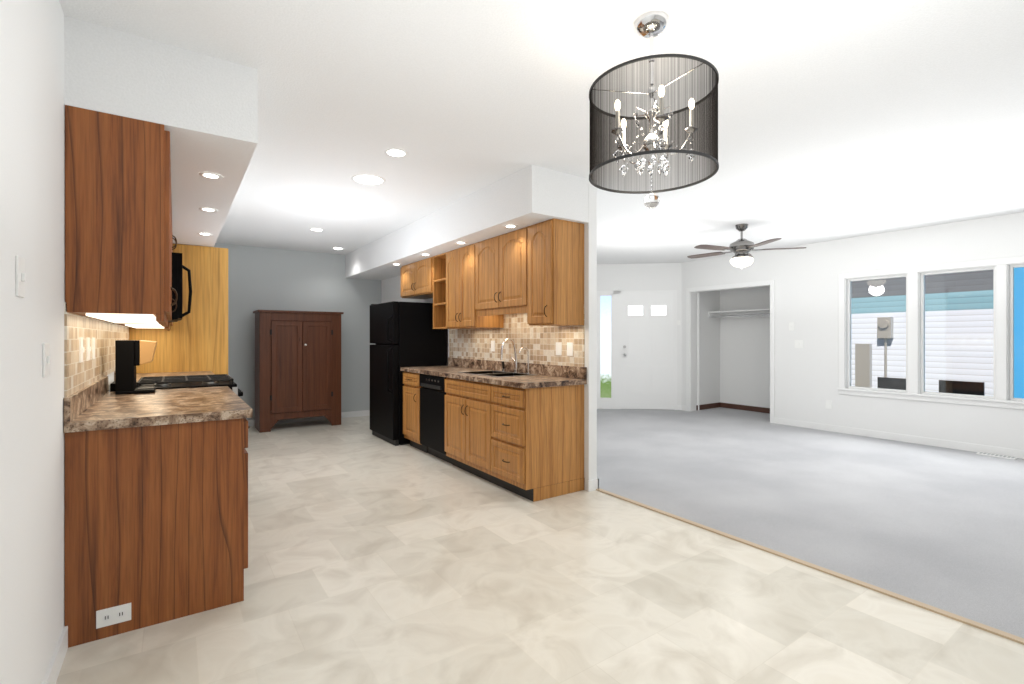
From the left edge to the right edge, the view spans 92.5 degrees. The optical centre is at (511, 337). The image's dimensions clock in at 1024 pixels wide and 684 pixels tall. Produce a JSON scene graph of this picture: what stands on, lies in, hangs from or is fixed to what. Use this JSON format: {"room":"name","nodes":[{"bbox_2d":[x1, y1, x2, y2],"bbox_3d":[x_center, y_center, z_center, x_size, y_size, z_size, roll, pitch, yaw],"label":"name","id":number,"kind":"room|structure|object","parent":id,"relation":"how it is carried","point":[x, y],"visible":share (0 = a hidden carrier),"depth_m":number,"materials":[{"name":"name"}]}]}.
{"room":"kitchen","nodes":[
{"label":"kitchen","id":0,"kind":"room"},
{"bbox_2d":[0,0,113,683],"bbox_3d":[-1.953,-0.025,2.055,0.150,2.560,10.400,0,0,-35],"label":"wall","id":1,"kind":"structure","parent":0,"point":[32,433],"depth_m":1.53,"materials":[{"name":"white paint"}]},
{"bbox_2d":[15,255,25,297],"bbox_3d":[-1.409,-0.175,1.410,0.014,0.115,0.075,0,0,-34],"label":"switch plate","id":2,"kind":"object","parent":1,"relation":"attached to","point":[20,276],"depth_m":1.40,"materials":[{"name":"white plastic"}]},
{"bbox_2d":[42,343,49,376],"bbox_3d":[-1.602,0.075,1.690,0.014,0.115,0.075,0,0,-34],"label":"switch plate","id":3,"kind":"object","parent":1,"relation":"attached to","point":[45,346],"depth_m":1.67,"materials":[{"name":"white plastic"}]},
{"bbox_2d":[42,626,67,683],"bbox_3d":[-0.373,1.210,-0.101,0.012,0.090,5.055,0,0,-34],"label":"baseboard","id":4,"kind":"structure","parent":1,"relation":"attached to","point":[56,663],"depth_m":1.82,"materials":[{"name":"white wood"}]},
{"bbox_2d":[64,371,114,422],"bbox_3d":[-2.719,0.290,3.324,0.020,0.099,3.300,0,0,-35],"label":"backsplash","id":5,"kind":"structure","parent":1,"relation":"attached to","point":[79,401],"depth_m":2.28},
{"bbox_2d":[64,302,128,396],"bbox_3d":[-2.729,0.048,3.336,0.022,0.385,3.270,0,0,-35],"label":"backsplash","id":6,"kind":"structure","parent":1,"relation":"attached to","point":[89,351],"depth_m":2.43,"materials":[{"name":"tile"}]},
{"bbox_2d":[65,105,172,320],"bbox_3d":[-1.919,-0.525,2.450,0.348,0.840,0.891,0,0,-35],"label":"upper cabinet","id":7,"kind":"object","parent":1,"relation":"attached to","point":[119,246],"depth_m":2.08,"materials":[{"name":"brown wood"}]},
{"bbox_2d":[109,321,172,324],"bbox_3d":[-2.298,-0.525,3.002,0.348,0.840,0.449,0,0,-35],"label":"upper cabinet","id":8,"kind":"object","parent":1,"relation":"attached to","point":[116,322],"depth_m":2.94,"materials":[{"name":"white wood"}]},
{"bbox_2d":[168,252,191,321],"bbox_3d":[-2.546,-0.348,3.474,0.474,0.454,0.606,0,0,-35],"label":"microwave","id":9,"kind":"object","parent":8,"relation":"attached to","point":[178,267],"visible":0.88,"depth_m":3.31,"materials":[{"name":"black"}]},
{"bbox_2d":[123,325,172,328],"bbox_3d":[-3.019,-0.525,4.051,0.348,0.840,0.877,0,0,-35],"label":"upper cabinet","id":10,"kind":"object","parent":1,"relation":"attached to","point":[134,326],"depth_m":3.96,"materials":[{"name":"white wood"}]},
{"bbox_2d":[64,16,257,246],"bbox_3d":[-2.993,-1.125,4.319,0.700,0.360,5.190,0,0,-35],"label":"soffit","id":11,"kind":"structure","parent":0,"point":[202,108],"depth_m":2.24,"materials":[{"name":"white paint"}]},
{"bbox_2d":[197,233,211,235],"bbox_3d":[-2.781,-0.939,4.435,0.119,0.004,0.119,0,0,-41],"label":"recessed light","id":12,"kind":"object","parent":11,"relation":"in","point":[205,234],"depth_m":4.44,"materials":[{"name":"white"}]},
{"bbox_2d":[199,207,217,211],"bbox_3d":[-2.225,-0.939,3.591,0.119,0.004,0.119,0,0,31],"label":"recessed light","id":13,"kind":"object","parent":11,"relation":"in","point":[202,208],"depth_m":3.58,"materials":[{"name":"white"}]},
{"bbox_2d":[199,172,222,178],"bbox_3d":[-1.746,-0.939,2.841,0.119,0.004,0.119,0,0,-41],"label":"recessed light","id":14,"kind":"object","parent":11,"relation":"in","point":[208,175],"depth_m":2.83,"materials":[{"name":"white"}]},
{"bbox_2d":[214,243,380,419],"bbox_3d":[-3.454,-0.025,7.242,3.250,2.560,0.150,0,0,-35],"label":"wall","id":15,"kind":"structure","parent":0,"point":[261,278],"depth_m":7.32,"materials":[{"name":"grey paint"}]},
{"bbox_2d":[248,410,369,425],"bbox_3d":[-3.446,1.210,7.150,3.160,0.090,0.012,0,0,-34],"label":"baseboard","id":16,"kind":"structure","parent":15,"relation":"attached to","point":[364,412],"depth_m":7.47,"materials":[{"name":"white wood"}]},
{"bbox_2d":[345,165,588,279],"bbox_3d":[-0.999,-1.125,5.867,0.580,0.360,4.898,0,0,-35],"label":"soffit","id":17,"kind":"structure","parent":0,"point":[530,195],"depth_m":4.35,"materials":[{"name":"white paint"}]},
{"bbox_2d":[504,225,517,227],"bbox_3d":[-0.011,-0.939,4.130,0.119,0.004,0.119,0,0,-41],"label":"recessed light","id":18,"kind":"object","parent":17,"relation":"in","point":[506,226],"depth_m":4.13,"materials":[{"name":"white"}]},
{"bbox_2d":[381,181,596,490],"bbox_3d":[-0.722,-0.025,6.056,0.090,2.560,4.900,0,0,-35],"label":"wall","id":19,"kind":"structure","parent":0,"point":[390,289],"depth_m":4.04,"materials":[{"name":"white paint"}]},
{"bbox_2d":[400,254,443,298],"bbox_3d":[-1.060,-0.735,6.157,0.348,0.420,0.950,0,0,-35],"label":"upper cabinet","id":20,"kind":"object","parent":19,"relation":"attached to","point":[422,279],"depth_m":5.87,"materials":[{"name":"brown wood"}]},
{"bbox_2d":[444,244,503,328],"bbox_3d":[-0.411,-0.525,5.213,0.348,0.840,0.658,0,0,-35],"label":"upper cabinet","id":21,"kind":"object","parent":19,"relation":"attached to","point":[458,314],"depth_m":5.08,"materials":[{"name":"brown wood"}]},
{"bbox_2d":[472,228,523,313],"bbox_3d":[0.021,-0.605,4.583,0.348,0.680,0.870,0,0,-35],"label":"upper cabinet","id":22,"kind":"object","parent":19,"relation":"attached to","point":[498,261],"depth_m":4.47,"materials":[{"name":"brown wood"}]},
{"bbox_2d":[449,305,584,366],"bbox_3d":[-0.091,-0.018,5.046,0.014,0.515,2.420,0,0,-35],"label":"backsplash","id":23,"kind":"structure","parent":19,"relation":"attached to","point":[558,345],"depth_m":4.76,"materials":[{"name":"tile"}]},
{"bbox_2d":[449,358,586,376],"bbox_3d":[-0.087,0.290,5.030,0.020,0.099,2.450,0,0,-35],"label":"backsplash","id":24,"kind":"structure","parent":19,"relation":"attached to","point":[549,370],"depth_m":4.69,"materials":[{"name":"brown stone"}]},
{"bbox_2d":[524,218,583,325],"bbox_3d":[0.361,-0.525,4.089,0.348,0.840,0.330,0,0,-35],"label":"upper cabinet","id":25,"kind":"object","parent":19,"relation":"attached to","point":[535,272],"depth_m":3.97,"materials":[{"name":"brown wood"}]},
{"bbox_2d":[588,478,598,489],"bbox_3d":[-0.323,1.210,5.565,0.012,0.090,3.662,0,0,-34],"label":"baseboard","id":26,"kind":"structure","parent":19,"relation":"attached to","point":[593,484],"depth_m":4.03,"materials":[{"name":"white wood"}]},
{"bbox_2d":[56,416,1023,683],"bbox_3d":[-0.592,1.280,2.900,3.450,0.050,10.650,0,0,-35],"label":"floor","id":27,"kind":"structure","parent":0,"point":[372,558],"depth_m":2.31,"materials":[{"name":"tile"}]},
{"bbox_2d":[65,419,249,647],"bbox_3d":[-1.789,0.817,2.534,0.659,0.875,0.895,0,0,-35],"label":"base cabinet","id":28,"kind":"object","parent":27,"relation":"on","point":[156,506],"depth_m":2.14,"materials":[{"name":"brown wood"}]},
{"bbox_2d":[64,387,251,434],"bbox_3d":[-1.903,0.360,2.713,0.673,0.040,1.367,0,0,-35],"label":"countertop","id":29,"kind":"structure","parent":28,"relation":"on","point":[163,407],"depth_m":2.33,"materials":[{"name":"brown stone"}]},
{"bbox_2d":[115,340,156,394],"bbox_3d":[-2.342,0.176,3.062,0.199,0.325,0.200,0,0,-35],"label":"coffee maker","id":30,"kind":"object","parent":29,"relation":"on","point":[130,355],"visible":1,"depth_m":2.96,"materials":[{"name":"black plastic"}]},
{"bbox_2d":[136,371,213,381],"bbox_3d":[-3.012,0.360,4.326,0.673,0.040,1.317,0,0,-35],"label":"countertop","id":31,"kind":"structure","parent":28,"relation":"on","point":[138,375],"depth_m":4.56,"materials":[{"name":"brown stone"}]},
{"bbox_2d":[110,374,242,396],"bbox_3d":[-2.404,0.772,3.571,0.762,0.965,0.604,0,0,-35],"label":"range","id":32,"kind":"object","parent":27,"relation":"on","point":[176,382],"visible":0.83,"depth_m":3.48,"materials":[{"name":"black metal"}]},
{"bbox_2d":[129,244,227,374],"bbox_3d":[-3.503,0.157,5.178,0.828,2.196,0.638,0,0,-35],"label":"pantry","id":33,"kind":"object","parent":27,"relation":"on","point":[196,339],"visible":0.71,"depth_m":5.00,"materials":[{"name":"brown wood"}]},
{"bbox_2d":[253,310,343,432],"bbox_3d":[-3.019,0.441,6.952,1.110,1.628,0.521,0,0,-35],"label":"armoire","id":34,"kind":"object","parent":27,"relation":"on","point":[297,364],"visible":1,"depth_m":6.74,"materials":[{"name":"brown wood"}]},
{"bbox_2d":[370,301,446,445],"bbox_3d":[-1.350,0.407,6.186,0.757,1.695,0.835,0,0,-35],"label":"fridge","id":35,"kind":"object","parent":27,"relation":"on","point":[404,334],"visible":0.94,"depth_m":5.85,"materials":[{"name":"black metal"}]},
{"bbox_2d":[403,373,428,452],"bbox_3d":[-0.883,0.817,5.660,0.618,0.875,0.470,0,0,-35],"label":"base cabinet","id":36,"kind":"object","parent":27,"relation":"on","point":[411,381],"depth_m":5.46,"materials":[{"name":"brown wood"}]},
{"bbox_2d":[420,374,451,463],"bbox_3d":[-0.591,0.821,5.212,0.610,0.868,0.592,0,0,-35],"label":"dishwasher","id":37,"kind":"object","parent":27,"relation":"on","point":[432,412],"visible":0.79,"depth_m":5.03,"materials":[{"name":"black metal"}]},
{"bbox_2d":[445,377,488,480],"bbox_3d":[-0.166,0.817,4.618,0.618,0.875,0.860,0,0,-35],"label":"base cabinet","id":38,"kind":"object","parent":27,"relation":"on","point":[466,402],"depth_m":4.42,"materials":[{"name":"brown wood"}]},
{"bbox_2d":[489,385,584,501],"bbox_3d":[0.210,0.817,4.070,0.618,0.875,0.470,0,0,-35],"label":"base cabinet","id":39,"kind":"object","parent":27,"relation":"on","point":[521,432],"depth_m":3.88,"materials":[{"name":"brown wood"}]},
{"bbox_2d":[401,365,586,388],"bbox_3d":[-0.340,0.360,4.857,0.633,0.040,2.450,0,0,-35],"label":"countertop","id":40,"kind":"structure","parent":39,"relation":"on","point":[459,371],"depth_m":4.14,"materials":[{"name":"brown stone"}]},
{"bbox_2d":[469,369,504,372],"bbox_3d":[-0.260,0.433,4.791,0.400,0.194,0.348,0,0,-35],"label":"sink","id":41,"kind":"object","parent":40,"relation":"in","point":[470,370],"depth_m":5.04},
{"bbox_2d":[481,373,536,376],"bbox_3d":[-0.049,0.433,4.485,0.400,0.194,0.348,0,0,-35],"label":"sink","id":42,"kind":"object","parent":40,"relation":"in","point":[482,374],"depth_m":4.61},
{"bbox_2d":[500,338,529,373],"bbox_3d":[-0.032,0.169,4.734,0.200,0.340,0.455,0,0,-35],"label":"faucet","id":43,"kind":"object","parent":40,"relation":"on","point":[515,359],"visible":0.94,"depth_m":4.75,"materials":[{"name":"silver metal"}]},
{"bbox_2d":[596,488,1023,644],"bbox_3d":[2.218,1.250,1.858,0.040,0.009,5.350,0,0,-35],"label":"threshold strip","id":44,"kind":"object","parent":27,"relation":"on","point":[1006,635],"depth_m":2.55,"materials":[{"name":"beige"}]},
{"bbox_2d":[59,0,1023,263],"bbox_3d":[1.621,-1.355,4.421,8.820,0.100,10.650,0,0,-35],"label":"ceiling","id":45,"kind":"structure","parent":0,"point":[845,118],"depth_m":2.77,"materials":[{"name":"white paint"}]},
{"bbox_2d":[309,228,323,230],"bbox_3d":[-2.347,-1.299,5.886,0.167,0.004,0.167,0,0,20],"label":"recessed light","id":46,"kind":"object","parent":45,"relation":"in","point":[312,229],"depth_m":5.87,"materials":[{"name":"white"}]},
{"bbox_2d":[351,174,385,184],"bbox_3d":[-1.180,-1.299,4.031,0.273,0.004,0.272,0,0,-41],"label":"recessed light","id":47,"kind":"object","parent":45,"relation":"in","point":[365,179],"depth_m":4.02,"materials":[{"name":"white"}]},
{"bbox_2d":[384,148,407,157],"bbox_3d":[-0.814,-1.299,3.445,0.167,0.004,0.167,0,0,-41],"label":"recessed light","id":48,"kind":"object","parent":45,"relation":"in","point":[392,152],"depth_m":3.43,"materials":[{"name":"white"}]},
{"bbox_2d":[589,11,718,208],"bbox_3d":[0.576,-0.920,2.022,0.512,0.770,0.512,0,0,-35],"label":"chandelier","id":49,"kind":"object","parent":45,"relation":"hanging from","point":[609,139],"visible":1,"depth_m":1.88,"materials":[{"name":"black fabric"}]},
{"bbox_2d":[687,224,805,268],"bbox_3d":[2.616,-1.052,5.677,1.274,0.505,1.259,0,0,-35],"label":"ceiling fan","id":50,"kind":"object","parent":45,"relation":"hanging from","point":[741,248],"visible":1,"depth_m":5.57,"materials":[{"name":"silver metal"}]},
{"bbox_2d":[597,263,698,409],"bbox_3d":[1.314,-0.025,8.777,3.900,2.560,0.150,0,0,7],"label":"wall","id":51,"kind":"structure","parent":0,"point":[639,277],"depth_m":8.57,"materials":[{"name":"white paint"}]},
{"bbox_2d":[597,290,680,409],"bbox_3d":[2.201,0.212,8.590,1.110,2.085,0.969,0,0,-35],"label":"door","id":52,"kind":"structure","parent":51,"relation":"attached to","point":[636,349],"depth_m":8.58,"materials":[{"name":"white wood"}]},
{"bbox_2d":[696,286,769,412],"bbox_3d":[3.986,-0.025,8.006,0.820,2.560,1.880,0,0,-35],"label":"wall","id":53,"kind":"structure","parent":0,"point":[734,362],"depth_m":8.58,"materials":[{"name":"white paint"}]},
{"bbox_2d":[686,280,774,422],"bbox_3d":[3.491,0.200,7.848,0.175,2.110,1.500,0,0,-35],"label":"trim","id":54,"kind":"structure","parent":53,"relation":"attached to","point":[691,349],"depth_m":8.37,"materials":[{"name":"white wood"}]},
{"bbox_2d":[708,309,769,317],"bbox_3d":[4.092,-0.412,8.081,0.359,0.106,1.673,0,0,-35],"label":"shelf","id":55,"kind":"object","parent":53,"relation":"attached to","point":[741,313],"visible":0.65,"depth_m":8.37,"materials":[{"name":"white wood"}]},
{"bbox_2d":[597,407,1023,637],"bbox_3d":[3.043,1.278,5.398,5.370,0.054,10.650,0,0,-35],"label":"floor","id":56,"kind":"structure","parent":0,"point":[942,528],"depth_m":3.89,"materials":[{"name":"grey carpet"}]},
{"bbox_2d":[976,452,1017,459],"bbox_3d":[5.129,1.245,5.187,0.110,0.012,0.300,0,0,-35],"label":"floor vent","id":57,"kind":"object","parent":56,"relation":"in","point":[997,455],"visible":1,"depth_m":5.17,"materials":[{"name":"white metal"}]},
{"bbox_2d":[681,212,1023,449],"bbox_3d":[5.120,-0.025,5.491,0.160,2.560,8.050,0,0,-35],"label":"wall","id":58,"kind":"structure","parent":0,"point":[806,279],"depth_m":6.50,"materials":[{"name":"white paint"}]},
{"bbox_2d":[789,322,794,329],"bbox_3d":[3.987,-0.165,6.987,0.014,0.115,0.075,0,0,-34],"label":"switch plate","id":59,"kind":"object","parent":58,"relation":"attached to","point":[791,324],"depth_m":6.98,"materials":[{"name":"white plastic"}]},
{"bbox_2d":[795,340,803,347],"bbox_3d":[4.043,0.085,6.905,0.014,0.115,0.120,0,0,-34],"label":"switch plate","id":60,"kind":"object","parent":58,"relation":"attached to","point":[798,343],"depth_m":6.90,"materials":[{"name":"white plastic"}]},
{"bbox_2d":[826,400,831,408],"bbox_3d":[4.262,0.895,6.594,0.006,0.115,0.075,0,0,-34],"label":"switch plate","id":61,"kind":"object","parent":58,"relation":"attached to","point":[828,402],"depth_m":6.59,"materials":[{"name":"white plastic"}]},
{"bbox_2d":[774,417,1023,458],"bbox_3d":[5.590,1.210,4.655,0.012,0.090,6.140,0,0,-34],"label":"baseboard","id":62,"kind":"structure","parent":58,"relation":"attached to","point":[841,429],"depth_m":5.87,"materials":[{"name":"white wood"}]},
{"bbox_2d":[837,256,1023,409],"bbox_3d":[5.050,-0.055,5.558,0.200,1.590,2.370,0,0,-35],"label":"window","id":63,"kind":"structure","parent":58,"relation":"in","point":[1003,333],"depth_m":5.75,"materials":[{"name":"white"}]},
{"label":"outside","id":64,"kind":"structure","parent":0,"visible":0},
{"bbox_3d":[16.720,1.530,17.559,32.550,0.050,50.000,0,0,-34],"label":"ground","id":65,"kind":"structure","parent":64,"visible":0},
{"bbox_2d":[877,377,905,389],"bbox_3d":[5.911,1.070,7.642,0.500,0.870,0.500,0,0,-34],"label":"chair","id":66,"kind":"object","parent":65,"relation":"on","point":[896,383],"depth_m":7.81,"materials":[{"name":"black"}]},
{"bbox_2d":[851,267,1023,397],"bbox_3d":[6.203,-0.095,9.724,0.760,3.300,15.000,0,0,-35],"label":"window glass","id":67,"kind":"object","parent":65,"relation":"on","point":[946,340],"depth_m":8.09,"materials":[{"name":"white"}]},
{"bbox_2d":[939,380,984,395],"bbox_3d":[6.418,1.070,7.081,0.500,0.870,0.500,0,0,-34],"label":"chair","id":68,"kind":"object","parent":65,"relation":"on","point":[955,384],"depth_m":7.18,"materials":[{"name":"black"}]}
]}

